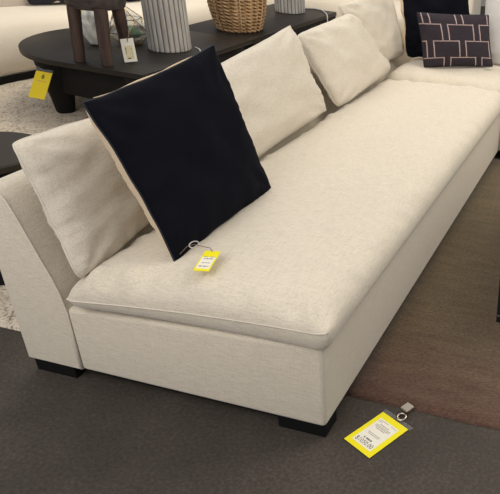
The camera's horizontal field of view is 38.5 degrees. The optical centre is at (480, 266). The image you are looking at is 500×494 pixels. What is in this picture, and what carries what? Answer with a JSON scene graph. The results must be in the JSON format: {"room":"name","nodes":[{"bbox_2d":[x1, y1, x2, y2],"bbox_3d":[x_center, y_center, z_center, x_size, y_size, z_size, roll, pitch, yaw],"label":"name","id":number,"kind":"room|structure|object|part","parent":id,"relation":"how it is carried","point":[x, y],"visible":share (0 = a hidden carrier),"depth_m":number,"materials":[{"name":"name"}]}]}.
{"room":"store","nodes":[
{"label":"store","id":0,"kind":"room"},
{"bbox_2d":[0,6,499,493],"bbox_3d":[-0.891,-0.807,4.282,11.000,0.050,13.000,11,30,9],"label":"floor","id":1,"kind":"structure","parent":0,"point":[91,432],"depth_m":1.94,"materials":[{"name":"carpet"}]},
{"bbox_2d":[0,78,90,331],"bbox_3d":[-2.575,-1.435,4.996,3.485,0.015,5.751,11,30,9],"label":"rug","id":2,"kind":"object","parent":1,"relation":"on","point":[21,113],"visible":0.04,"depth_m":4.16,"materials":[{"name":"beige carpet"}]},
{"bbox_2d":[0,132,30,284],"bbox_3d":[-1.911,-0.231,2.552,0.428,0.488,0.428,11,30,9],"label":"side table","id":3,"kind":"object","parent":2,"relation":"on","point":[9,162],"visible":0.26,"depth_m":2.43,"materials":[{"name":"grey"}]},
{"bbox_2d":[0,0,212,84],"bbox_3d":[-3.416,-1.886,4.865,1.093,0.746,4.244,17,32,19],"label":"sofa","id":4,"kind":"object","parent":2,"relation":"on","point":[20,20],"visible":0.2,"depth_m":4.75,"materials":[{"name":"fabric"}]},
{"bbox_2d":[28,0,64,4],"bbox_3d":[-3.287,-2.253,4.978,0.471,0.397,0.136,-23,41,-40],"label":"throw pillow","id":5,"kind":"object","parent":4,"relation":"on","point":[33,2],"visible":0.62,"depth_m":4.96,"materials":[{"name":"black fabric"}]},
{"bbox_2d":[18,25,251,113],"bbox_3d":[-2.457,-1.367,4.504,1.213,0.386,1.221,11,30,9],"label":"coffee table","id":6,"kind":"object","parent":2,"relation":"on","point":[50,51],"visible":0.54,"depth_m":4.09,"materials":[{"name":"black wood"}]},
{"bbox_2d":[28,64,52,99],"bbox_3d":[-2.717,-1.149,3.965,0.132,0.201,0.109,14,31,14],"label":"price tag","id":7,"kind":"object","parent":6,"relation":"hanging from","point":[41,81],"visible":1,"depth_m":3.97,"materials":[{"name":"yellow paper"}]},
{"bbox_3d":[-2.727,-1.182,4.170,0.224,0.354,0.224,11,30,9],"label":"leg","id":8,"kind":"part","parent":6,"relation":"part of","materials":[{"name":"black wood"}]},
{"bbox_2d":[81,10,110,44],"bbox_3d":[-2.553,-1.597,4.246,0.183,0.248,0.191,11,30,9],"label":"shell ornament","id":9,"kind":"object","parent":6,"relation":"on","point":[88,22],"visible":0.33,"depth_m":4.18,"materials":[{"name":"grey"}]},
{"bbox_2d":[64,0,129,65],"bbox_3d":[-2.341,-1.486,3.943,0.329,0.399,0.356,11,30,9],"label":"wooden stool","id":10,"kind":"object","parent":6,"relation":"on","point":[100,8],"visible":0.87,"depth_m":3.83,"materials":[{"name":"brown wood"}]},
{"bbox_3d":[-2.422,-1.398,3.859,0.094,0.317,0.072,-15,36,-32],"label":"leg","id":11,"kind":"part","parent":10,"relation":"part of","materials":[{"name":"brown wood"}]},
{"bbox_3d":[-2.324,-1.621,3.880,0.329,0.100,0.328,11,30,9],"label":"seat","id":12,"kind":"part","parent":10,"relation":"part of","materials":[{"name":"brown wood"}]},
{"bbox_3d":[-2.254,-1.375,3.847,0.080,0.319,0.112,11,30,9],"label":"leg","id":13,"kind":"part","parent":10,"relation":"part of","materials":[{"name":"brown wood"}]},
{"bbox_3d":[-2.222,-1.458,3.995,0.072,0.320,0.117,-3,31,-15],"label":"leg","id":14,"kind":"part","parent":10,"relation":"part of","materials":[{"name":"brown wood"}]},
{"bbox_2d":[120,31,137,61],"bbox_3d":[-2.181,-1.361,3.977,0.070,0.174,0.140,-13,35,-29],"label":"price tag","id":15,"kind":"object","parent":10,"relation":"hanging from","point":[128,48],"visible":1,"depth_m":3.96,"materials":[{"name":"beige paper"}]},
{"bbox_2d":[110,6,145,44],"bbox_3d":[-2.383,-1.662,4.355,0.248,0.281,0.237,11,30,9],"label":"glass terrarium","id":16,"kind":"object","parent":6,"relation":"on","point":[135,34],"visible":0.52,"depth_m":4.35,"materials":[{"name":"white"}]},
{"bbox_3d":[-2.385,-1.643,4.366,0.248,0.095,0.237,11,30,9],"label":"dark frame","id":17,"kind":"part","parent":16,"relation":"part of","materials":[{"name":"grey"}]},
{"bbox_3d":[-2.088,-1.043,4.044,0.224,0.354,0.224,11,30,9],"label":"leg","id":18,"kind":"part","parent":6,"relation":"part of","materials":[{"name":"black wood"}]},
{"bbox_2d":[141,0,200,52],"bbox_3d":[-2.077,-1.791,4.197,0.420,0.801,0.442,-12,34,-28],"label":"vase","id":19,"kind":"object","parent":6,"relation":"on","point":[166,24],"visible":0.96,"depth_m":4.22,"materials":[{"name":"grey ceramic"}]},
{"bbox_3d":[-1.882,-1.478,4.828,0.224,0.354,0.224,11,30,9],"label":"leg","id":20,"kind":"part","parent":6,"relation":"part of","materials":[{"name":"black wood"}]},
{"bbox_2d":[189,4,336,47],"bbox_3d":[-1.874,-1.966,5.634,0.648,0.386,1.531,11,30,9],"label":"console table","id":21,"kind":"object","parent":2,"relation":"on","point":[274,21],"visible":0.14,"depth_m":5.48,"materials":[{"name":"black wood"}]},
{"bbox_2d":[207,0,266,32],"bbox_3d":[-1.900,-2.051,5.033,0.452,0.365,0.455,4,30,-2],"label":"woven basket","id":22,"kind":"object","parent":21,"relation":"on","point":[239,16],"visible":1,"depth_m":4.92,"materials":[{"name":"wicker"}]},
{"bbox_2d":[274,0,327,21],"bbox_3d":[-1.684,-2.632,5.820,0.527,0.910,0.419,-11,34,-27],"label":"table lamp","id":23,"kind":"object","parent":21,"relation":"on","point":[281,6],"visible":0.99,"depth_m":5.83,"materials":[{"name":"grey ceramic"}]},
{"bbox_3d":[-1.531,-2.343,6.097,0.343,0.161,0.176,18,32,20],"label":"cord","id":24,"kind":"part","parent":23,"relation":"part of","materials":[{"name":"grey plastic"}]},
{"bbox_2d":[266,0,480,17],"bbox_3d":[-1.585,-2.863,6.868,3.100,0.746,0.800,11,30,9],"label":"sofa","id":25,"kind":"object","parent":2,"relation":"on","point":[327,5],"visible":0.12,"depth_m":6.56,"materials":[{"name":"fabric"}]},
{"bbox_2d":[0,63,499,436],"bbox_3d":[-0.649,-0.460,3.011,1.085,0.669,2.668,11,30,9],"label":"sofa","id":26,"kind":"object","parent":1,"relation":"on","point":[306,279],"visible":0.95,"depth_m":2.02,"materials":[{"name":"beige fabric"}]},
{"bbox_3d":[-1.396,0.312,2.162,0.150,0.060,0.085,11,30,9],"label":"leg","id":27,"kind":"part","parent":26,"relation":"part of","materials":[{"name":"black paint"}]},
{"bbox_2d":[12,118,148,277],"bbox_3d":[-1.178,-0.310,2.119,0.184,0.389,0.720,9,30,6],"label":"cushion","id":28,"kind":"object","parent":26,"relation":"on","point":[88,204],"visible":0.52,"depth_m":1.90,"materials":[{"name":"beige fabric"}]},
{"bbox_2d":[81,44,270,261],"bbox_3d":[-0.946,-0.394,2.096,0.254,0.524,0.603,11,30,9],"label":"throw pillow","id":29,"kind":"object","parent":26,"relation":"on","point":[178,136],"visible":0.98,"depth_m":2.00,"materials":[{"name":"black fabric"}]},
{"bbox_3d":[-0.953,-0.395,2.096,0.239,0.519,0.596,11,30,9],"label":"panel","id":30,"kind":"part","parent":29,"relation":"part of","materials":[{"name":"beige fabric"}]},
{"bbox_2d":[180,241,220,271],"bbox_3d":[-0.829,-0.027,1.927,0.100,0.030,0.189,-16,37,-33],"label":"price tag","id":31,"kind":"object","parent":26,"relation":"on","point":[208,258],"visible":1,"depth_m":1.90,"materials":[{"name":"yellow paper"}]},
{"bbox_2d":[221,26,326,156],"bbox_3d":[-0.967,-0.782,2.888,0.213,0.448,0.965,11,30,9],"label":"cushion","id":32,"kind":"object","parent":26,"relation":"on","point":[276,93],"visible":0.66,"depth_m":2.86,"materials":[{"name":"beige fabric"}]},
{"bbox_2d":[67,79,499,349],"bbox_3d":[-0.532,-0.487,2.957,0.852,0.163,2.651,11,30,9],"label":"seat cushion","id":33,"kind":"object","parent":26,"relation":"on","point":[296,267],"depth_m":2.16,"materials":[{"name":"beige fabric"}]},
{"bbox_3d":[-0.546,0.473,2.035,0.159,0.060,0.085,11,30,9],"label":"leg","id":34,"kind":"part","parent":26,"relation":"part of","materials":[{"name":"black paint"}]},
{"bbox_2d":[298,14,389,105],"bbox_3d":[-0.737,-1.228,3.711,0.234,0.389,0.960,11,30,9],"label":"cushion","id":35,"kind":"object","parent":26,"relation":"on","point":[345,58],"visible":0.98,"depth_m":3.50,"materials":[{"name":"beige fabric"}]},
{"bbox_2d":[344,403,413,457],"bbox_3d":[-0.301,0.508,2.050,0.126,0.023,0.240,26,36,31],"label":"price card","id":36,"kind":"object","parent":1,"relation":"on","point":[376,434],"visible":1,"depth_m":2.03,"materials":[{"name":"yellow paper"}]},
{"bbox_2d":[368,420,394,439],"bbox_3d":[-0.316,0.521,2.043,0.074,0.001,0.068,26,36,31],"label":"print","id":37,"kind":"object","parent":36,"relation":"on","point":[377,429],"depth_m":2.05,"materials":[{"name":"grey paper"}]},
{"bbox_2d":[345,159,499,429],"bbox_3d":[0.942,0.079,3.022,2.334,0.012,2.410,11,30,9],"label":"rug","id":38,"kind":"object","parent":1,"relation":"on","point":[439,353],"visible":0.91,"depth_m":2.50,"materials":[{"name":"carpet"}]},
{"bbox_2d":[496,282,499,322],"bbox_3d":[0.637,-0.124,2.893,0.918,0.413,1.090,11,30,9],"label":"coffee table","id":39,"kind":"object","parent":38,"relation":"on","point":[498,305],"visible":1,"depth_m":2.57,"materials":[{"name":"black metal"}]},
{"bbox_2d":[374,13,499,150],"bbox_3d":[0.429,-1.207,4.489,2.450,0.664,1.058,11,30,9],"label":"sofa corner section","id":40,"kind":"object","parent":1,"relation":"on","point":[403,67],"visible":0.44,"depth_m":4.21,"materials":[{"name":"beige fabric"}]},
{"bbox_2d":[338,0,404,59],"bbox_3d":[-0.682,-1.539,4.165,0.187,0.430,0.834,12,31,10],"label":"cushion","id":41,"kind":"object","parent":40,"relation":"on","point":[378,17],"visible":0.58,"depth_m":4.14,"materials":[{"name":"beige fabric"}]},
{"bbox_2d":[400,0,469,57],"bbox_3d":[-0.302,-1.721,4.493,0.520,0.480,0.223,-4,31,-16],"label":"throw pillow","id":42,"kind":"object","parent":40,"relation":"on","point":[411,38],"visible":0.49,"depth_m":4.42,"materials":[{"name":"black fabric"}]},
{"bbox_2d":[383,57,499,92],"bbox_3d":[0.522,-1.199,4.352,2.224,0.139,0.854,11,30,9],"label":"seat cushion","id":43,"kind":"object","parent":40,"relation":"on","point":[414,70],"depth_m":4.18,"materials":[{"name":"beige fabric"}]},
{"bbox_2d":[417,12,492,67],"bbox_3d":[-0.164,-1.515,4.318,0.531,0.340,0.146,-3,31,-15],"label":"lumbar pillow","id":44,"kind":"object","parent":40,"relation":"on","point":[448,40],"visible":1,"depth_m":4.27,"materials":[{"name":"grey fabric"}]},
{"bbox_2d":[485,0,499,63],"bbox_3d":[0.319,-1.644,4.460,0.644,0.486,0.240,11,30,9],"label":"throw pillow","id":45,"kind":"object","parent":40,"relation":"on","point":[492,7],"visible":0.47,"depth_m":4.45,"materials":[{"name":"grey fabric"}]}
]}

